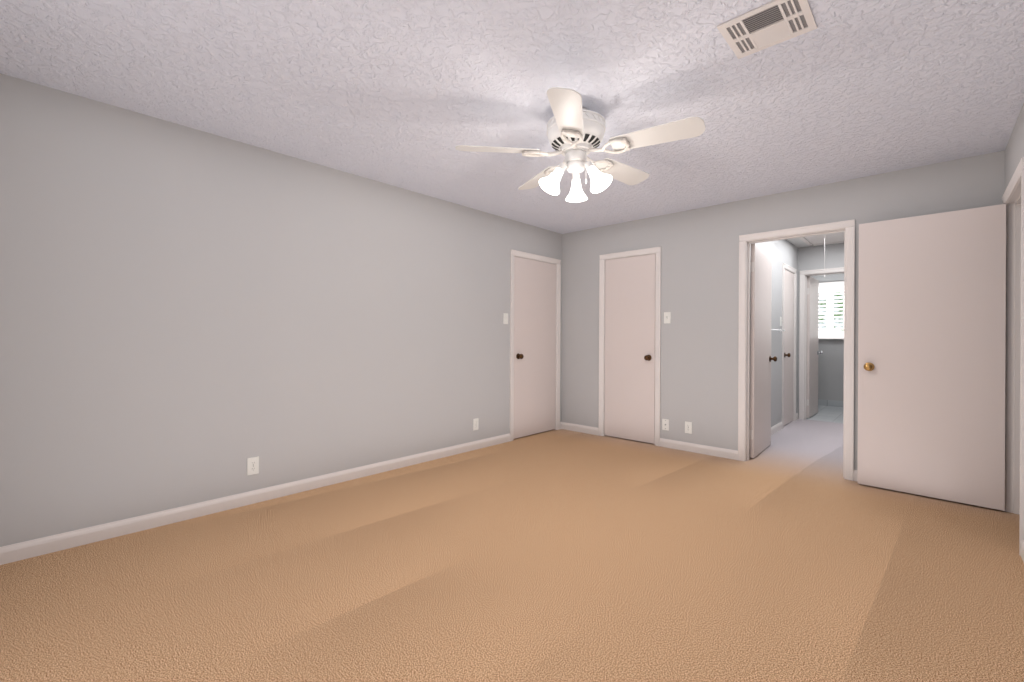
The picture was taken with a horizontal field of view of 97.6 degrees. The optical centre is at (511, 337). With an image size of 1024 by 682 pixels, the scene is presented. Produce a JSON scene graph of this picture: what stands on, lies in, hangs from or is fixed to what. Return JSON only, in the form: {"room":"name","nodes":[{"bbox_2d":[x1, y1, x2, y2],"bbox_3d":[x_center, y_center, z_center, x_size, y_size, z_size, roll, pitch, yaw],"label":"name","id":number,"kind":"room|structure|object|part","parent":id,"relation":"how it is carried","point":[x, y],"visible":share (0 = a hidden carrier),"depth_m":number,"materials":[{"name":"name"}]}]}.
{"room":"empty bedroom","nodes":[
{"label":"empty bedroom","id":0,"kind":"room"},
{"bbox_2d":[0,73,561,546],"bbox_3d":[-1.085,-0.083,3.877,0.115,2.440,5.120,0,0,43],"label":"wall","id":1,"kind":"structure","parent":0,"point":[188,315],"depth_m":2.88,"materials":[{"name":"paint"}]},
{"bbox_2d":[247,456,258,474],"bbox_3d":[-1.768,0.879,3.061,0.007,0.118,0.072,0,0,43],"label":"electrical outlet","id":2,"kind":"object","parent":1,"relation":"attached to","point":[252,465],"visible":1,"depth_m":3.06,"materials":[{"name":"white plastic"}]},
{"bbox_2d":[0,433,509,564],"bbox_3d":[-1.367,1.093,3.486,0.014,0.086,3.942,0,0,43],"label":"baseboard","id":3,"kind":"structure","parent":1,"relation":"attached to","point":[43,545],"depth_m":2.86,"materials":[{"name":"white wood"}]},
{"bbox_2d":[473,418,478,430],"bbox_3d":[-0.367,0.886,4.563,0.007,0.118,0.072,0,0,43],"label":"electrical outlet","id":4,"kind":"object","parent":1,"relation":"attached to","point":[475,423],"visible":1,"depth_m":4.56,"materials":[{"name":"white plastic"}]},
{"bbox_2d":[503,313,507,323],"bbox_3d":[-0.061,-0.202,4.873,0.022,0.118,0.072,0,0,43],"label":"light switch","id":5,"kind":"object","parent":1,"relation":"attached to","point":[505,318],"visible":1,"depth_m":4.87,"materials":[{"name":"white plastic"}]},
{"bbox_2d":[513,256,555,438],"bbox_3d":[0.269,0.117,5.271,0.169,2.030,0.763,0,0,43],"label":"door","id":6,"kind":"structure","parent":1,"relation":"in","point":[534,345],"depth_m":5.24,"materials":[{"name":"beige wood"}]},
{"bbox_3d":[0.043,0.213,5.029,0.169,0.066,0.102,0,0,43],"label":"knob","id":7,"kind":"part","parent":6,"relation":"part of","materials":[{"name":"brown metal"}]},
{"bbox_2d":[509,249,560,440],"bbox_3d":[0.241,0.090,5.299,0.151,2.108,0.896,0,0,43],"label":"door frame","id":8,"kind":"structure","parent":1,"relation":"attached to","point":[525,255],"depth_m":5.19,"materials":[{"name":"white wood"}]},
{"bbox_2d":[0,405,1023,681],"bbox_3d":[2.093,1.204,4.154,5.765,0.100,9.870,0,0,43],"label":"floor","id":9,"kind":"structure","parent":0,"point":[790,553],"depth_m":2.10,"materials":[{"name":"carpet"}]},
{"bbox_2d":[0,0,1023,247],"bbox_3d":[2.107,-1.336,4.154,5.765,0.100,9.870,0,0,43],"label":"ceiling","id":10,"kind":"structure","parent":0,"point":[410,95],"depth_m":2.28,"materials":[{"name":"white paint"}]},
{"bbox_2d":[455,87,704,201],"bbox_3d":[0.406,-1.053,2.604,1.325,0.484,1.302,0,0,43],"label":"fan","id":11,"kind":"object","parent":10,"relation":"hanging from","point":[575,131],"visible":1,"depth_m":2.49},
{"bbox_2d":[717,0,816,58],"bbox_3d":[1.060,-1.288,1.862,0.305,0.008,0.290,0,0,43],"label":"ceiling vent","id":12,"kind":"object","parent":10,"relation":"in","point":[767,25],"visible":1,"depth_m":1.85,"materials":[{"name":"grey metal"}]},
{"bbox_2d":[799,232,843,276],"bbox_3d":[3.962,-1.017,5.519,0.720,0.518,1.270,0,0,43],"label":"attic hatch","id":13,"kind":"object","parent":10,"relation":"attached to","point":[832,238],"visible":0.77,"depth_m":5.82,"materials":[{"name":"white wood"}]},
{"bbox_3d":[3.960,-1.014,5.678,0.014,0.512,0.013,0,0,43],"label":"hatch cord","id":14,"kind":"part","parent":13,"relation":"part of","materials":[{"name":"white fabric"}]},
{"bbox_2d":[750,239,797,426],"bbox_3d":[3.080,-0.061,5.411,0.115,2.440,2.805,0,0,43],"label":"wall","id":15,"kind":"structure","parent":0,"point":[785,251],"depth_m":5.56,"materials":[{"name":"paint"}]},
{"bbox_2d":[749,422,782,448],"bbox_3d":[2.807,1.115,5.029,0.014,0.086,1.882,0,0,43],"label":"baseboard","id":16,"kind":"structure","parent":15,"relation":"attached to","point":[776,428],"depth_m":5.47,"materials":[{"name":"white wood"}]},
{"bbox_2d":[784,269,793,425],"bbox_3d":[3.685,0.135,6.002,0.169,2.030,0.603,0,0,43],"label":"door","id":17,"kind":"structure","parent":15,"relation":"in","point":[788,340],"depth_m":5.99,"materials":[{"name":"beige wood"}]},
{"bbox_2d":[782,263,796,427],"bbox_3d":[3.657,0.108,6.030,0.151,2.108,0.736,0,0,43],"label":"door frame","id":18,"kind":"structure","parent":15,"relation":"attached to","point":[789,268],"depth_m":6.12,"materials":[{"name":"white wood"}]},
{"bbox_2d":[561,150,1004,469],"bbox_3d":[2.035,-0.066,4.389,3.750,2.440,0.115,0,0,43],"label":"wall","id":19,"kind":"structure","parent":0,"point":[700,303],"depth_m":4.40,"materials":[{"name":"paint"}]},
{"bbox_2d":[561,422,597,434],"bbox_3d":[0.816,1.104,5.432,0.552,0.086,0.014,0,0,43],"label":"baseboard","id":20,"kind":"structure","parent":19,"relation":"attached to","point":[580,428],"depth_m":5.42,"materials":[{"name":"white wood"}]},
{"bbox_2d":[598,247,660,445],"bbox_3d":[1.339,0.096,5.037,0.746,2.108,0.151,0,0,43],"label":"door frame","id":21,"kind":"structure","parent":19,"relation":"attached to","point":[639,252],"depth_m":4.93,"materials":[{"name":"white wood"}]},
{"bbox_2d":[604,254,655,443],"bbox_3d":[1.313,0.123,5.006,0.613,2.030,0.169,0,0,43],"label":"door","id":22,"kind":"structure","parent":19,"relation":"in","point":[629,414],"depth_m":4.98,"materials":[{"name":"beige wood"}]},
{"bbox_3d":[1.500,0.221,4.832,0.102,0.066,0.169,0,0,43],"label":"knob","id":23,"kind":"part","parent":22,"relation":"part of","materials":[{"name":"brown metal"}]},
{"bbox_2d":[662,419,668,430],"bbox_3d":[1.607,0.916,4.696,0.072,0.118,0.013,0,0,43],"label":"outlet","id":24,"kind":"object","parent":19,"relation":"attached to","point":[665,424],"visible":1,"depth_m":4.70,"materials":[{"name":"white plastic"}]},
{"bbox_2d":[664,312,670,322],"bbox_3d":[1.618,-0.203,4.684,0.072,0.118,0.022,0,0,43],"label":"light switch","id":25,"kind":"object","parent":19,"relation":"attached to","point":[667,317],"visible":1,"depth_m":4.69,"materials":[{"name":"white plastic"}]},
{"bbox_2d":[685,421,691,433],"bbox_3d":[1.784,0.914,4.535,0.072,0.118,0.007,0,0,43],"label":"electrical outlet","id":26,"kind":"object","parent":19,"relation":"attached to","point":[688,427],"visible":1,"depth_m":4.53,"materials":[{"name":"white plastic"}]},
{"bbox_2d":[660,438,737,459],"bbox_3d":[1.844,1.110,4.473,0.769,0.086,0.014,0,0,43],"label":"baseboard","id":27,"kind":"structure","parent":19,"relation":"attached to","point":[704,449],"depth_m":4.45,"materials":[{"name":"white wood"}]},
{"bbox_2d":[750,243,776,457],"bbox_3d":[2.506,0.129,4.526,0.169,2.030,0.744,0,0,43],"label":"door","id":28,"kind":"structure","parent":19,"relation":"in","point":[760,350],"depth_m":4.42,"materials":[{"name":"beige wood"}]},
{"bbox_3d":[2.267,0.128,4.248,0.041,1.680,0.012,0,0,43],"label":"door hinges","id":29,"kind":"part","parent":28,"relation":"part of","materials":[{"name":"white wood"}]},
{"bbox_3d":[2.724,0.227,4.761,0.169,0.066,0.103,0,0,43],"label":"knob","id":30,"kind":"part","parent":28,"relation":"part of","materials":[{"name":"brown metal"}]},
{"bbox_2d":[738,219,854,480],"bbox_3d":[2.491,0.102,3.963,0.866,2.108,0.151,0,0,43],"label":"door frame","id":31,"kind":"structure","parent":19,"relation":"attached to","point":[846,227],"depth_m":3.85,"materials":[{"name":"white wood"}]},
{"bbox_2d":[853,470,857,480],"bbox_3d":[3.058,1.116,3.341,0.817,0.086,0.014,0,0,43],"label":"baseboard","id":32,"kind":"structure","parent":19,"relation":"attached to","point":[855,475],"depth_m":3.61,"materials":[{"name":"white wood"}]},
{"bbox_2d":[858,204,1007,510],"bbox_3d":[3.008,0.132,3.252,0.789,2.030,0.169,0,0,43],"label":"door","id":33,"kind":"structure","parent":19,"relation":"in","point":[931,347],"depth_m":3.20,"materials":[{"name":"beige wood"}]},
{"bbox_3d":[2.757,0.227,3.486,0.103,0.066,0.169,0,0,43],"label":"knob","id":34,"kind":"part","parent":33,"relation":"part of","materials":[{"name":"gold metal"}]},
{"bbox_3d":[3.281,0.133,2.974,0.012,1.680,0.041,0,0,43],"label":"door hinges","id":35,"kind":"part","parent":33,"relation":"part of","materials":[{"name":"white wood"}]},
{"bbox_2d":[797,243,843,418],"bbox_3d":[4.429,-0.054,6.149,1.980,2.440,0.115,0,0,43],"label":"wall","id":36,"kind":"structure","parent":0,"point":[811,258],"depth_m":6.25,"materials":[{"name":"paint"}]},
{"bbox_2d":[806,276,822,417],"bbox_3d":[4.473,0.139,6.667,0.169,2.030,0.719,0,0,43],"label":"door","id":37,"kind":"structure","parent":36,"relation":"in","point":[813,352],"depth_m":6.57,"materials":[{"name":"beige wood"}]},
{"bbox_3d":[4.225,0.138,6.414,0.041,1.680,0.011,0,0,43],"label":"door hinges","id":38,"kind":"part","parent":37,"relation":"part of","materials":[{"name":"white wood"}]},
{"bbox_3d":[4.682,0.237,6.893,0.169,0.066,0.102,0,0,43],"label":"knob","id":39,"kind":"part","parent":37,"relation":"part of","materials":[{"name":"silver metal"}]},
{"bbox_2d":[799,267,843,419],"bbox_3d":[4.441,0.112,6.137,0.841,2.108,0.151,0,0,43],"label":"door frame","id":40,"kind":"structure","parent":36,"relation":"attached to","point":[804,274],"depth_m":6.35,"materials":[{"name":"white wood"}]},
{"bbox_2d":[811,273,843,400],"bbox_3d":[5.677,-0.047,7.488,1.750,2.440,0.115,0,0,43],"label":"wall","id":41,"kind":"structure","parent":0,"point":[831,372],"depth_m":7.63,"materials":[{"name":"paint"}]},
{"bbox_2d":[818,399,842,406],"bbox_3d":[5.627,1.122,7.441,1.750,0.100,0.012,0,0,43],"label":"baseboard","id":42,"kind":"structure","parent":41,"relation":"attached to","point":[830,403],"depth_m":7.62,"materials":[{"name":"white wood"}]},
{"bbox_2d":[818,281,843,338],"bbox_3d":[5.670,-0.437,7.632,1.800,1.680,0.435,0,0,43],"label":"window","id":43,"kind":"structure","parent":41,"relation":"in","point":[831,310],"depth_m":7.68,"materials":[{"name":"white glass"}]},
{"bbox_2d":[1005,103,1023,189],"bbox_3d":[1.742,-0.068,1.241,0.115,2.440,5.120,0,0,43],"label":"wall","id":44,"kind":"structure","parent":0,"point":[1014,152],"depth_m":2.69,"materials":[{"name":"paint"}]},
{"bbox_2d":[1002,158,1023,555],"bbox_3d":[3.062,0.105,2.658,0.151,2.108,0.911,0,0,43],"label":"door frame","id":45,"kind":"structure","parent":44,"relation":"attached to","point":[1013,198],"depth_m":2.95,"materials":[{"name":"white wood"}]},
{"bbox_2d":[1021,540,1023,561],"bbox_3d":[1.360,1.107,0.932,0.014,0.086,3.927,0,0,43],"label":"baseboard","id":46,"kind":"structure","parent":44,"relation":"attached to","point":[1022,550],"depth_m":2.33,"materials":[{"name":"white wood"}]}
]}

